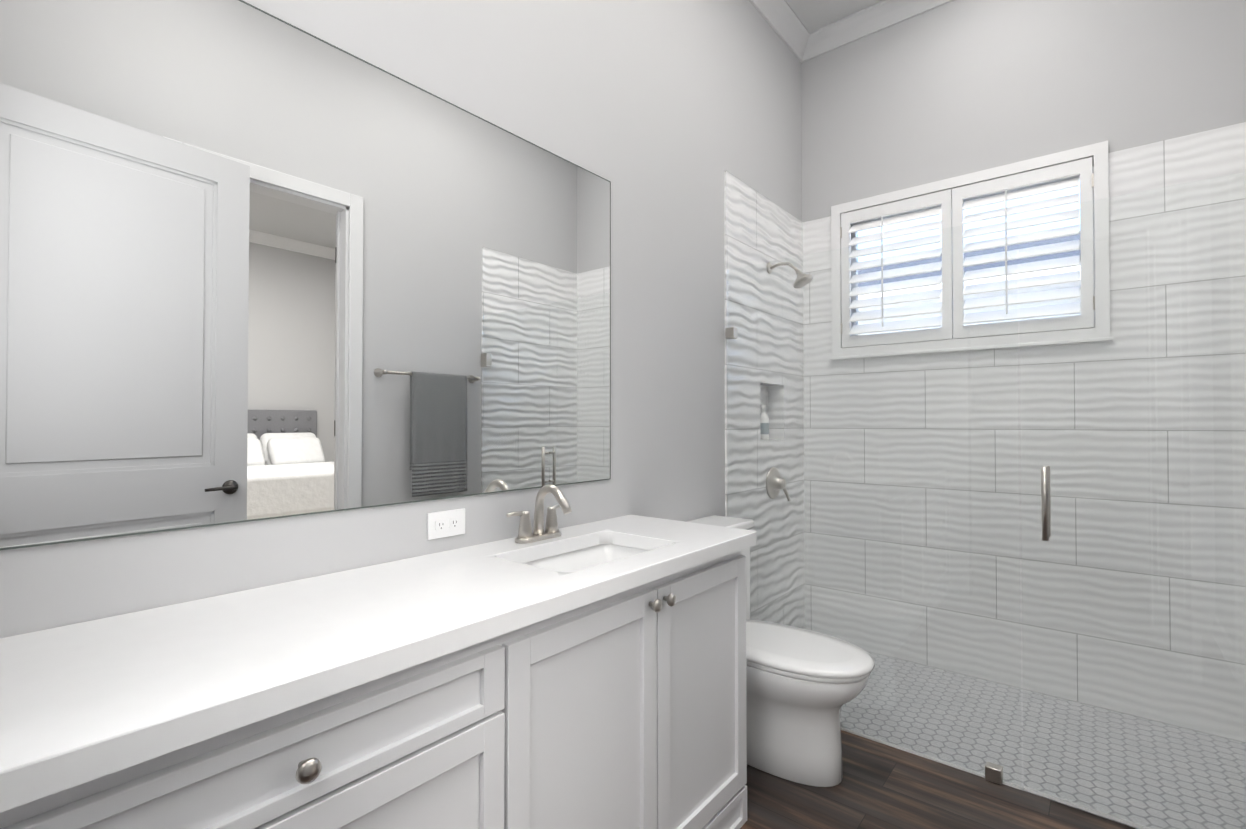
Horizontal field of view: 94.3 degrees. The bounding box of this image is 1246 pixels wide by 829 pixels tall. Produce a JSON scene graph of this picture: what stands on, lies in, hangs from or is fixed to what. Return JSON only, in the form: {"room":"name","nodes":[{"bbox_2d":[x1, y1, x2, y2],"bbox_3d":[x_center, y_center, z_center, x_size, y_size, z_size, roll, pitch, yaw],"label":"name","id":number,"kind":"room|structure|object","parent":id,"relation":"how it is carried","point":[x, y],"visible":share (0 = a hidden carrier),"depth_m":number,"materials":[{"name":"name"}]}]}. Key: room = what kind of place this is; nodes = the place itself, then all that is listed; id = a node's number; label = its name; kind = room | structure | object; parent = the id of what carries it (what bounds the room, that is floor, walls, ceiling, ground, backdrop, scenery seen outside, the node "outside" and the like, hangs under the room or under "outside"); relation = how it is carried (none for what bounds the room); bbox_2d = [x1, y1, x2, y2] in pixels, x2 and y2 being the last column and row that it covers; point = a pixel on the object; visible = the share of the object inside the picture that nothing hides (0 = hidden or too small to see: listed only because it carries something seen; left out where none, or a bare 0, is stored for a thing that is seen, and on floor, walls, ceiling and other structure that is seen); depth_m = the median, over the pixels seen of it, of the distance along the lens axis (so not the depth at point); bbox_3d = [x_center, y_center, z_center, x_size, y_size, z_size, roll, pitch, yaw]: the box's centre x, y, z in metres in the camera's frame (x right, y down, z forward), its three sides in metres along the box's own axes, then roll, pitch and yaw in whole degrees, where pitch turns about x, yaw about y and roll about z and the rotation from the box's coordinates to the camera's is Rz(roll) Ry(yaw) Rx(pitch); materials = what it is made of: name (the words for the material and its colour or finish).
{"room":"bathroom","nodes":[
{"label":"bathroom","id":0,"kind":"room"},
{"bbox_2d":[0,0,801,637],"bbox_3d":[-0.043,-0.467,2.181,0.120,3.500,3.575,-1,-1,40],"label":"wall","id":1,"kind":"structure","parent":0,"point":[662,116],"depth_m":2.10,"materials":[{"name":"grey paint"}]},
{"bbox_2d":[0,0,610,549],"bbox_3d":[-0.550,-0.311,1.464,0.006,1.070,1.582,-1,-1,40],"label":"mirror","id":2,"kind":"object","parent":1,"relation":"attached to","point":[256,264],"visible":1,"depth_m":1.21,"materials":[{"name":"silver mirror"}]},
{"bbox_2d":[427,508,464,539],"bbox_3d":[-0.471,0.293,1.548,0.010,0.070,0.115,-1,-1,40],"label":"electrical outlet","id":3,"kind":"object","parent":1,"relation":"attached to","point":[442,524],"visible":1,"depth_m":1.54,"materials":[{"name":"white plastic"}]},
{"bbox_2d":[724,171,804,628],"bbox_3d":[0.736,0.076,3.089,0.105,2.440,0.912,-1,-1,40],"label":"wall tile","id":4,"kind":"structure","parent":1,"relation":"attached to","point":[759,228],"depth_m":3.02,"materials":[{"name":"white tile"}]},
{"bbox_2d":[760,405,768,439],"bbox_3d":[0.754,0.042,3.108,0.061,0.186,0.061,-1,-1,40],"label":"bottle","id":5,"kind":"object","parent":4,"relation":"in","point":[765,420],"depth_m":3.08,"materials":[{"name":"white plastic"}]},
{"bbox_2d":[766,467,789,500],"bbox_3d":[0.826,0.372,3.057,0.069,0.183,0.170,-1,-1,40],"label":"shower valve","id":6,"kind":"object","parent":4,"relation":"attached to","point":[772,476],"depth_m":3.04,"materials":[{"name":"silver metal"}]},
{"bbox_2d":[766,262,812,287],"bbox_3d":[0.865,-0.728,2.988,0.235,0.156,0.104,-1,-1,40],"label":"shower head","id":7,"kind":"object","parent":4,"relation":"attached to","point":[798,279],"depth_m":2.96},
{"bbox_2d":[750,0,809,62],"bbox_3d":[0.037,-2.168,2.138,0.085,0.100,3.335,-1,-1,40],"label":"crown molding","id":8,"kind":"structure","parent":1,"relation":"attached to","point":[797,37],"depth_m":3.19,"materials":[{"name":"white paint"}]},
{"bbox_2d":[786,0,882,31],"bbox_3d":[0.737,-2.275,1.587,2.110,0.100,3.615,-1,-1,40],"label":"ceiling","id":9,"kind":"structure","parent":0,"point":[813,15],"depth_m":3.15,"materials":[{"name":"white paint"}]},
{"bbox_2d":[740,730,1135,828],"bbox_3d":[0.394,1.299,1.123,1.870,0.060,2.535,-1,-1,40],"label":"floor","id":10,"kind":"structure","parent":0,"point":[881,786],"depth_m":1.91,"materials":[{"name":"brown wood"}]},
{"bbox_2d":[0,539,756,828],"bbox_3d":[-0.319,0.837,1.322,0.516,0.870,1.684,-1,-1,40],"label":"bathroom vanity","id":11,"kind":"object","parent":10,"relation":"on","point":[591,675],"depth_m":1.09,"materials":[{"name":"white paint"}]},
{"bbox_2d":[0,515,756,798],"bbox_3d":[-0.314,0.382,1.337,0.518,0.040,1.704,-1,-1,40],"label":"countertop","id":12,"kind":"structure","parent":11,"relation":"on","point":[78,696],"depth_m":0.92,"materials":[{"name":"white stone"}]},
{"bbox_2d":[506,484,571,542],"bbox_3d":[-0.210,0.284,1.674,0.160,0.163,0.232,-1,-1,40],"label":"faucet","id":13,"kind":"object","parent":12,"relation":"on","point":[527,535],"visible":1,"depth_m":1.68,"materials":[{"name":"silver metal"}]},
{"bbox_2d":[520,539,651,570],"bbox_3d":[-0.091,0.476,1.576,0.332,0.165,0.502,-1,-1,40],"label":"sink","id":14,"kind":"object","parent":12,"relation":"in","point":[600,550],"depth_m":1.76,"materials":[{"name":"white ceramic"}]},
{"bbox_2d":[687,515,874,786],"bbox_3d":[0.548,0.864,2.183,0.750,0.838,0.462,-1,-1,40],"label":"toilet","id":15,"kind":"object","parent":10,"relation":"on","point":[803,686],"visible":0.44,"depth_m":2.01,"materials":[{"name":"white ceramic"}]},
{"bbox_2d":[801,0,1245,221],"bbox_3d":[1.837,-0.457,2.895,1.870,3.500,0.160,-1,-1,40],"label":"wall","id":16,"kind":"structure","parent":0,"point":[954,88],"depth_m":2.79,"materials":[{"name":"grey paint"}]},
{"bbox_2d":[806,0,953,58],"bbox_3d":[1.755,-2.158,2.827,1.680,0.100,0.085,-1,-1,40],"label":"crown molding","id":17,"kind":"structure","parent":16,"relation":"attached to","point":[884,14],"depth_m":3.17,"materials":[{"name":"white paint"}]},
{"bbox_2d":[830,141,1113,359],"bbox_3d":[1.700,-0.753,2.961,1.230,0.877,0.238,-1,-1,40],"label":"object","id":18,"kind":"structure","parent":16,"relation":"in","point":[950,200],"depth_m":2.84,"materials":[{"name":"white paint"}]},
{"bbox_2d":[803,121,1245,742],"bbox_3d":[1.783,0.072,2.822,1.870,2.440,0.010,-1,-1,40],"label":"wall tile","id":19,"kind":"structure","parent":16,"relation":"attached to","point":[1199,157],"depth_m":2.59,"materials":[{"name":"white tile"}]},
{"label":"outside","id":20,"kind":"structure","parent":0,"visible":0},
{"bbox_3d":[10.366,1.606,13.100,30.000,0.250,26.480,-1,-1,40],"label":"ground","id":21,"kind":"structure","parent":20,"visible":0},
{"bbox_2d":[858,233,1080,334],"bbox_3d":[7.463,-0.816,9.615,17.000,4.500,9.000,-1,-1,40],"label":"house","id":22,"kind":"structure","parent":21,"relation":"on","point":[1001,263],"depth_m":7.14,"materials":[{"name":"white"}]},
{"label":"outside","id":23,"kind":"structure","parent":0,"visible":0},
{"bbox_2d":[840,651,1245,828],"bbox_3d":[1.493,1.317,2.455,1.870,0.060,0.920,-1,-1,40],"label":"floor","id":24,"kind":"structure","parent":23,"point":[1033,753],"depth_m":2.25,"materials":[{"name":"tile"}]},
{"bbox_2d":[725,171,1245,828],"bbox_3d":[1.203,0.297,2.117,1.849,1.969,0.110,-1,-1,40],"label":"glass","id":25,"kind":"object","parent":24,"relation":"on","point":[993,771],"visible":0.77,"depth_m":1.97,"materials":[{"name":"clear glass"}]}
]}

